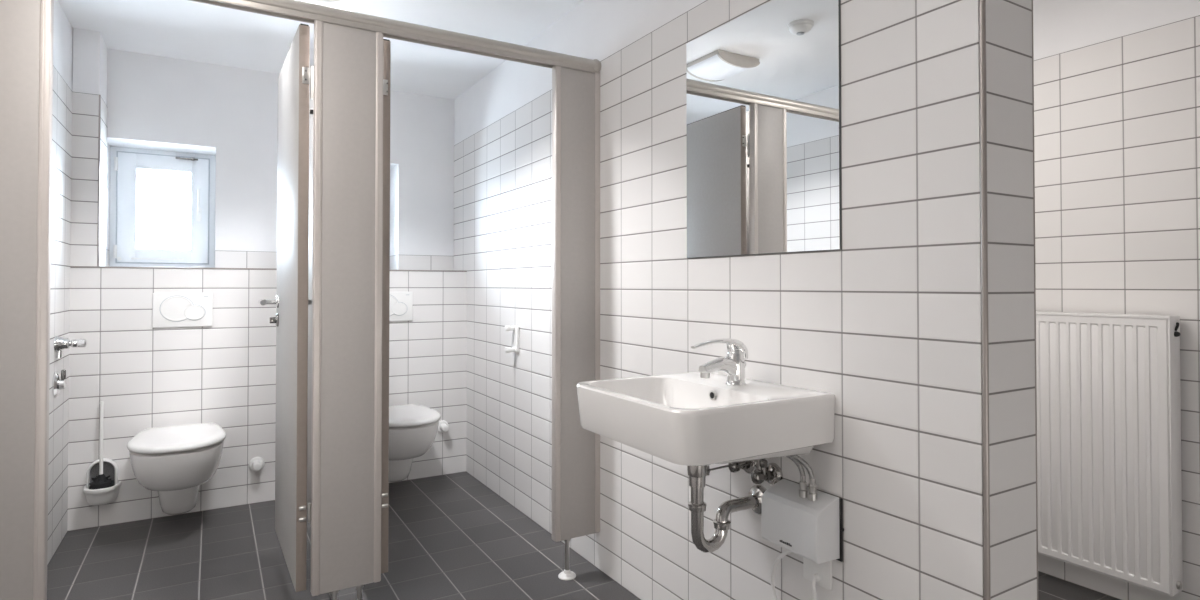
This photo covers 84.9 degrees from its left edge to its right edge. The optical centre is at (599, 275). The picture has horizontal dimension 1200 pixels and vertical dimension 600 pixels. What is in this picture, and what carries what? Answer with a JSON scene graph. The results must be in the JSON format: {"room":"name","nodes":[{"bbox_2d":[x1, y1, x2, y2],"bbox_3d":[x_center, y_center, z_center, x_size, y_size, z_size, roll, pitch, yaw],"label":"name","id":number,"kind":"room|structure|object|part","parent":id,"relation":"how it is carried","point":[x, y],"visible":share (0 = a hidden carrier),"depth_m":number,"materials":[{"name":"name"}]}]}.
{"room":"public restroom","nodes":[
{"label":"public restroom","id":0,"kind":"room"},
{"bbox_2d":[47,0,72,564],"bbox_3d":[-1.213,-0.021,0.762,0.200,2.295,6.260,0,-1,-31],"label":"wall","id":1,"kind":"structure","parent":0,"point":[62,28],"depth_m":2.79,"materials":[{"name":"white tile"}]},
{"bbox_2d":[52,369,65,397],"bbox_3d":[-2.235,0.446,2.719,0.036,0.115,0.110,0,-1,-31],"label":"rosette","id":2,"kind":"object","parent":1,"relation":"attached to","point":[58,381],"visible":1,"depth_m":2.70,"materials":[{"name":"silver metal"}]},
{"bbox_2d":[54,336,86,357],"bbox_3d":[-2.207,0.293,2.737,0.102,0.092,0.068,0,-1,-31],"label":"valve","id":3,"kind":"object","parent":1,"relation":"attached to","point":[60,343],"visible":1,"depth_m":2.71,"materials":[{"name":"silver metal"}]},
{"bbox_3d":[-2.184,0.282,2.751,0.050,0.035,0.035,0,-1,-31],"label":"knob","id":4,"kind":"part","parent":3,"relation":"part of","materials":[{"name":"silver metal"}]},
{"bbox_2d":[70,28,107,265],"bbox_3d":[-2.432,-0.589,3.131,0.102,1.095,0.250,0,-1,-31],"label":"wall","id":5,"kind":"structure","parent":0,"point":[89,47],"depth_m":3.03,"materials":[{"name":"white tile"}]},
{"bbox_2d":[97,95,100,265],"bbox_3d":[-2.327,-0.442,3.048,0.008,0.800,0.008,0,-1,-31],"label":"trim","id":6,"kind":"structure","parent":5,"relation":"attached to","point":[99,127],"depth_m":3.05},
{"bbox_2d":[68,267,466,530],"bbox_3d":[-1.669,0.565,3.565,1.872,1.200,0.251,0,-1,-31],"label":"wall","id":7,"kind":"structure","parent":0,"point":[223,373],"depth_m":3.27,"materials":[{"name":"white tile"}]},
{"bbox_2d":[83,458,120,505],"bbox_3d":[-2.276,0.943,2.995,0.138,0.204,0.107,0,-1,-31],"label":"toilet brush holder","id":8,"kind":"object","parent":7,"relation":"attached to","point":[95,497],"visible":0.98,"depth_m":3.00,"materials":[{"name":"white plastic"}]},
{"bbox_2d":[89,401,113,489],"bbox_3d":[-2.276,0.789,2.998,0.088,0.423,0.086,0,-1,4],"label":"toilet brush","id":9,"kind":"object","parent":8,"relation":"in","point":[101,481],"visible":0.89,"depth_m":3.00,"materials":[{"name":"white plastic"}]},
{"bbox_3d":[-2.287,0.762,3.012,0.017,0.369,0.044,1,-1,-39],"label":"handle","id":10,"kind":"part","parent":9,"relation":"part of","materials":[{"name":"white plastic"}]},
{"bbox_3d":[-2.276,1.002,2.994,0.138,0.086,0.107,0,-1,-31],"label":"bowl","id":11,"kind":"part","parent":8,"relation":"part of","materials":[{"name":"white plastic"}]},
{"bbox_3d":[-2.293,0.904,3.024,0.117,0.124,0.040,0,-1,-31],"label":"arched frame","id":12,"kind":"part","parent":8,"relation":"part of","materials":[{"name":"white plastic"}]},
{"bbox_2d":[127,422,225,514],"bbox_3d":[-1.903,0.902,2.963,0.372,0.389,0.541,0,-1,-31],"label":"toilet","id":13,"kind":"object","parent":7,"relation":"attached to","point":[171,461],"visible":1,"depth_m":2.82,"materials":[{"name":"white ceramic"}]},
{"bbox_3d":[-1.891,0.723,2.945,0.372,0.031,0.493,0,-1,-31],"label":"lid","id":14,"kind":"part","parent":13,"relation":"part of","materials":[{"name":"white plastic"}]},
{"bbox_3d":[-1.906,0.847,2.969,0.354,0.194,0.530,0,-1,-31],"label":"bowl","id":15,"kind":"part","parent":13,"relation":"part of","materials":[{"name":"white ceramic"}]},
{"bbox_2d":[152,293,212,327],"bbox_3d":[-2.033,0.165,3.201,0.248,0.167,0.018,0,-1,-31],"label":"flush plate","id":16,"kind":"object","parent":7,"relation":"attached to","point":[168,309],"visible":1,"depth_m":3.19,"materials":[{"name":"white plastic"}]},
{"bbox_2d":[249,457,264,470],"bbox_3d":[-1.741,0.962,3.333,0.072,0.072,0.068,0,-1,-31],"label":"buffer","id":17,"kind":"object","parent":7,"relation":"attached to","point":[256,463],"visible":1,"depth_m":3.34,"materials":[{"name":"white plastic"}]},
{"bbox_2d":[70,266,466,271],"bbox_3d":[-1.607,-0.036,3.466,1.872,0.006,0.007,0,-1,-31],"label":"trim","id":18,"kind":"structure","parent":7,"relation":"attached to","point":[70,266],"depth_m":3.23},
{"bbox_2d":[307,94,312,507],"bbox_3d":[-1.217,0.102,2.801,0.038,1.811,1.538,0,-1,-31],"label":"divider","id":19,"kind":"object","parent":7,"relation":"attached to","point":[310,250],"visible":0.02,"depth_m":2.82,"materials":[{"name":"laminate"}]},
{"bbox_2d":[389,292,412,320],"bbox_3d":[-1.182,0.172,3.704,0.248,0.167,0.018,0,-1,-31],"label":"flush plate","id":20,"kind":"object","parent":7,"relation":"attached to","point":[400,303],"visible":0.64,"depth_m":3.73,"materials":[{"name":"white plastic"}]},
{"bbox_2d":[389,404,440,481],"bbox_3d":[-1.052,0.909,3.466,0.372,0.389,0.541,0,-1,-31],"label":"toilet","id":21,"kind":"object","parent":7,"relation":"attached to","point":[413,428],"visible":0.58,"depth_m":3.31,"materials":[{"name":"white ceramic"}]},
{"bbox_3d":[-1.055,0.854,3.472,0.354,0.194,0.530,0,-1,-31],"label":"bowl","id":22,"kind":"part","parent":21,"relation":"part of","materials":[{"name":"white ceramic"}]},
{"bbox_3d":[-1.040,0.730,3.448,0.372,0.031,0.493,0,-1,-31],"label":"lid","id":23,"kind":"part","parent":21,"relation":"part of","materials":[{"name":"white plastic"}]},
{"bbox_2d":[438,420,448,432],"bbox_3d":[-0.910,0.883,3.825,0.072,0.072,0.068,0,-1,-31],"label":"buffer","id":24,"kind":"object","parent":7,"relation":"attached to","point":[443,427],"visible":0.91,"depth_m":3.83,"materials":[{"name":"white plastic"}]},
{"bbox_2d":[106,49,454,269],"bbox_3d":[-1.823,-0.004,3.832,2.072,2.345,0.352,0,-1,-31],"label":"wall","id":25,"kind":"structure","parent":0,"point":[230,114],"depth_m":3.58,"materials":[{"name":"white paint"}]},
{"bbox_2d":[109,146,215,267],"bbox_3d":[-2.385,-0.362,3.593,0.482,0.648,0.140,0,-1,-31],"label":"window","id":26,"kind":"structure","parent":25,"relation":"attached to","point":[125,163],"depth_m":3.56,"materials":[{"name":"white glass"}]},
{"bbox_3d":[-2.280,-0.647,3.622,0.105,0.016,0.020,0,-1,-31],"label":"stay arm","id":27,"kind":"part","parent":26,"relation":"part of","materials":[{"name":"silver metal"}]},
{"bbox_3d":[-2.223,-0.392,3.636,0.028,0.175,0.048,0,-1,-31],"label":"handle","id":28,"kind":"part","parent":26,"relation":"part of","materials":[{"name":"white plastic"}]},
{"bbox_2d":[58,0,583,99],"bbox_3d":[0.361,-1.232,1.592,3.737,0.150,6.460,0,-1,-31],"label":"ceiling","id":29,"kind":"structure","parent":0,"point":[177,29],"depth_m":3.04,"materials":[{"name":"white paint"}]},
{"bbox_2d":[311,0,339,1],"bbox_3d":[-1.078,-1.113,2.448,0.282,0.065,0.270,0,-1,-31],"label":"ceiling lamp","id":30,"kind":"object","parent":29,"relation":"attached to","point":[311,0],"visible":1,"depth_m":2.59,"materials":[{"name":"white"}]},
{"bbox_2d":[47,472,1119,599],"bbox_3d":[0.361,1.213,1.558,3.737,0.150,6.460,0,-1,-31],"label":"floor","id":31,"kind":"structure","parent":0,"point":[451,536],"depth_m":2.70,"materials":[{"name":"tile"}]},
{"bbox_2d":[0,0,53,599],"bbox_3d":[-1.540,0.160,1.692,0.185,1.958,0.068,0,-1,-31],"label":"partition panel","id":32,"kind":"object","parent":31,"relation":"on","point":[26,26],"visible":1,"depth_m":1.70,"materials":[{"name":"grey laminate"}]},
{"bbox_2d":[188,0,600,72],"bbox_3d":[-0.814,-0.834,2.135,1.872,0.058,0.055,0,-1,-31],"label":"rail","id":33,"kind":"object","parent":32,"relation":"on","point":[296,10],"visible":0.83,"depth_m":2.22,"materials":[{"name":"metal"}]},
{"bbox_2d":[594,59,599,71],"bbox_3d":[-0.023,-0.828,2.602,0.034,0.056,0.055,0,-1,-31],"label":"end cap","id":34,"kind":"object","parent":33,"relation":"attached to","point":[596,62],"depth_m":2.58,"materials":[{"name":"metal"}]},
{"bbox_2d":[310,20,382,599],"bbox_3d":[-0.815,0.166,2.121,0.210,1.958,0.068,0,-1,-31],"label":"partition panel","id":35,"kind":"object","parent":31,"relation":"on","point":[346,422],"visible":1,"depth_m":2.11,"materials":[{"name":"grey laminate"}]},
{"bbox_2d":[258,24,313,591],"bbox_3d":[-1.105,0.099,2.346,0.178,1.799,0.646,0,-1,-32],"label":"door","id":36,"kind":"structure","parent":35,"relation":"attached to","point":[296,74],"depth_m":2.16,"materials":[{"name":"grey laminate"}]},
{"bbox_3d":[-1.255,0.099,2.490,0.073,0.052,0.144,0,-1,-32],"label":"lever handle","id":37,"kind":"part","parent":36,"relation":"part of","materials":[{"name":"silver metal"}]},
{"bbox_2d":[381,39,390,573],"bbox_3d":[-0.888,0.100,2.474,0.178,1.799,0.646,0,-1,-32],"label":"door","id":38,"kind":"structure","parent":35,"relation":"attached to","point":[386,43],"depth_m":2.21,"materials":[{"name":"grey laminate"}]},
{"bbox_2d":[552,65,599,579],"bbox_3d":[-0.092,0.172,2.547,0.196,1.958,0.068,0,-1,-31],"label":"partition panel","id":39,"kind":"object","parent":31,"relation":"on","point":[575,93],"visible":1,"depth_m":2.52,"materials":[{"name":"grey laminate"}]},
{"bbox_2d":[454,0,1036,599],"bbox_3d":[-0.001,0.006,2.775,0.190,2.295,3.321,0,-1,-31],"label":"wall","id":40,"kind":"structure","parent":0,"point":[887,323],"depth_m":1.64,"materials":[{"name":"white tile"}]},
{"bbox_2d":[505,325,518,352],"bbox_3d":[-0.444,0.314,3.272,0.064,0.133,0.072,0,-1,-31],"label":"toilet paper holder","id":41,"kind":"object","parent":40,"relation":"attached to","point":[515,329],"visible":1,"depth_m":3.26,"materials":[{"name":"white plastic"}]},
{"bbox_3d":[-0.448,0.368,3.270,0.058,0.026,0.030,0,-1,-31],"label":"arm","id":42,"kind":"part","parent":41,"relation":"part of","materials":[{"name":"white plastic"}]},
{"bbox_3d":[-0.448,0.261,3.272,0.058,0.026,0.030,0,-1,-31],"label":"arm","id":43,"kind":"part","parent":41,"relation":"part of","materials":[{"name":"white plastic"}]},
{"bbox_3d":[-0.423,0.315,3.284,0.014,0.132,0.072,0,-1,-31],"label":"plate","id":44,"kind":"part","parent":41,"relation":"part of","materials":[{"name":"white plastic"}]},
{"bbox_2d":[577,372,834,465],"bbox_3d":[0.246,0.368,1.700,0.472,0.158,0.500,0,-1,-31],"label":"basin","id":45,"kind":"object","parent":40,"relation":"attached to","point":[688,419],"visible":0.98,"depth_m":1.54,"materials":[{"name":"white ceramic"}]},
{"bbox_2d":[691,338,747,385],"bbox_3d":[0.315,0.229,1.724,0.180,0.129,0.054,0,-1,-31],"label":"faucet","id":46,"kind":"object","parent":45,"relation":"on","point":[733,365],"visible":1,"depth_m":1.73,"materials":[{"name":"silver metal"}]},
{"bbox_3d":[0.315,0.193,1.724,0.179,0.057,0.044,0,-1,-31],"label":"lever","id":47,"kind":"part","parent":46,"relation":"part of","materials":[{"name":"silver metal"}]},
{"bbox_2d":[687,461,766,552],"bbox_3d":[0.334,0.581,1.755,0.261,0.279,0.082,0,-1,-31],"label":"trap","id":48,"kind":"object","parent":45,"relation":"attached to","point":[697,474],"visible":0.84,"depth_m":1.70,"materials":[{"name":"silver metal"}]},
{"bbox_2d":[687,465,706,487],"bbox_3d":[0.251,0.490,1.691,0.051,0.099,0.051,0,-1,-31],"label":"outlet","id":49,"kind":"object","parent":48,"relation":"attached to","point":[697,474],"depth_m":1.67,"materials":[{"name":"silver metal"}]},
{"bbox_2d":[728,460,758,474],"bbox_3d":[0.395,0.505,1.838,0.074,0.109,0.062,0,-1,-31],"label":"angle valve","id":50,"kind":"object","parent":40,"relation":"attached to","point":[753,466],"visible":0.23,"depth_m":1.83,"materials":[{"name":"silver metal"}]},
{"bbox_2d":[686,0,841,257],"bbox_3d":[0.432,-0.406,1.854,0.006,0.693,0.598,0,-1,-31],"label":"mirror","id":51,"kind":"object","parent":40,"relation":"attached to","point":[764,85],"visible":1,"depth_m":1.80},
{"bbox_2d":[751,459,782,484],"bbox_3d":[0.441,0.513,1.760,0.074,0.109,0.062,0,-1,-31],"label":"angle valve","id":52,"kind":"object","parent":40,"relation":"attached to","point":[771,473],"visible":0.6,"depth_m":1.75,"materials":[{"name":"silver metal"}]},
{"bbox_2d":[762,479,843,563],"bbox_3d":[0.502,0.604,1.641,0.087,0.171,0.191,0,-1,-31],"label":"water heater","id":53,"kind":"object","parent":40,"relation":"attached to","point":[808,524],"visible":1,"depth_m":1.59,"materials":[{"name":"grey plastic"}]},
{"bbox_2d":[771,550,816,599],"bbox_3d":[0.488,0.794,1.679,0.039,0.230,0.146,0,-1,-31],"label":"power cable","id":54,"kind":"object","parent":53,"relation":"attached to","point":[814,596],"visible":0.81,"depth_m":1.70,"materials":[{"name":"white plastic"}]},
{"bbox_2d":[786,456,806,488],"bbox_3d":[0.475,0.480,1.648,0.086,0.094,0.017,0,-1,23],"label":"supply hose","id":55,"kind":"object","parent":53,"relation":"attached to","point":[802,481],"visible":0.62,"depth_m":1.63,"materials":[{"name":"metal"}]},
{"bbox_2d":[789,455,816,491],"bbox_3d":[0.491,0.479,1.622,0.084,0.094,0.017,0,-1,23],"label":"supply hose","id":56,"kind":"object","parent":53,"relation":"attached to","point":[802,461],"visible":0.84,"depth_m":1.61,"materials":[{"name":"metal"}]},
{"bbox_3d":[0.538,0.614,1.660,0.008,0.151,0.187,0,-1,-31],"label":"plate","id":57,"kind":"part","parent":53,"relation":"part of","materials":[{"name":"black plastic"}]},
{"bbox_2d":[803,557,831,590],"bbox_3d":[0.540,0.729,1.641,0.021,0.084,0.085,0,-1,-31],"label":"box","id":58,"kind":"object","parent":40,"relation":"attached to","point":[822,572],"visible":0.76,"depth_m":1.63,"materials":[{"name":"white plastic"}]},
{"bbox_2d":[979,0,990,599],"bbox_3d":[0.763,0.134,1.301,0.012,2.000,0.012,0,-1,-31],"label":"trim","id":59,"kind":"structure","parent":40,"relation":"attached to","point":[982,3],"depth_m":1.30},
{"bbox_2d":[1032,0,1037,599],"bbox_3d":[0.919,0.135,1.393,0.011,2.000,0.011,0,-1,-31],"label":"trim","id":60,"kind":"structure","parent":40,"relation":"attached to","point":[1032,0],"depth_m":1.39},
{"bbox_2d":[1033,0,1199,599],"bbox_3d":[1.833,0.004,2.560,0.200,2.295,6.260,0,-1,-31],"label":"wall","id":61,"kind":"structure","parent":0,"point":[1117,82],"depth_m":2.33,"materials":[{"name":"white tile"}]},
{"bbox_2d":[1036,311,1182,595],"bbox_3d":[1.691,0.590,2.497,0.100,0.909,0.825,0,-1,-31],"label":"radiator","id":62,"kind":"object","parent":61,"relation":"attached to","point":[1109,476],"visible":0.55,"depth_m":2.27,"materials":[{"name":"white metal"}]},
{"bbox_2d":[1036,311,1177,318],"bbox_3d":[1.680,0.141,2.504,0.080,0.011,0.810,0,-1,-31],"label":"grille","id":63,"kind":"object","parent":62,"relation":"attached to","point":[1039,314],"depth_m":2.33,"materials":[{"name":"white metal"}]},
{"bbox_2d":[1174,322,1180,336],"bbox_3d":[1.893,0.176,2.152,0.025,0.047,0.017,0,-1,-31],"label":"air vent","id":64,"kind":"object","parent":62,"relation":"attached to","point":[1176,324],"depth_m":2.15,"materials":[{"name":"black plastic"}]}
]}

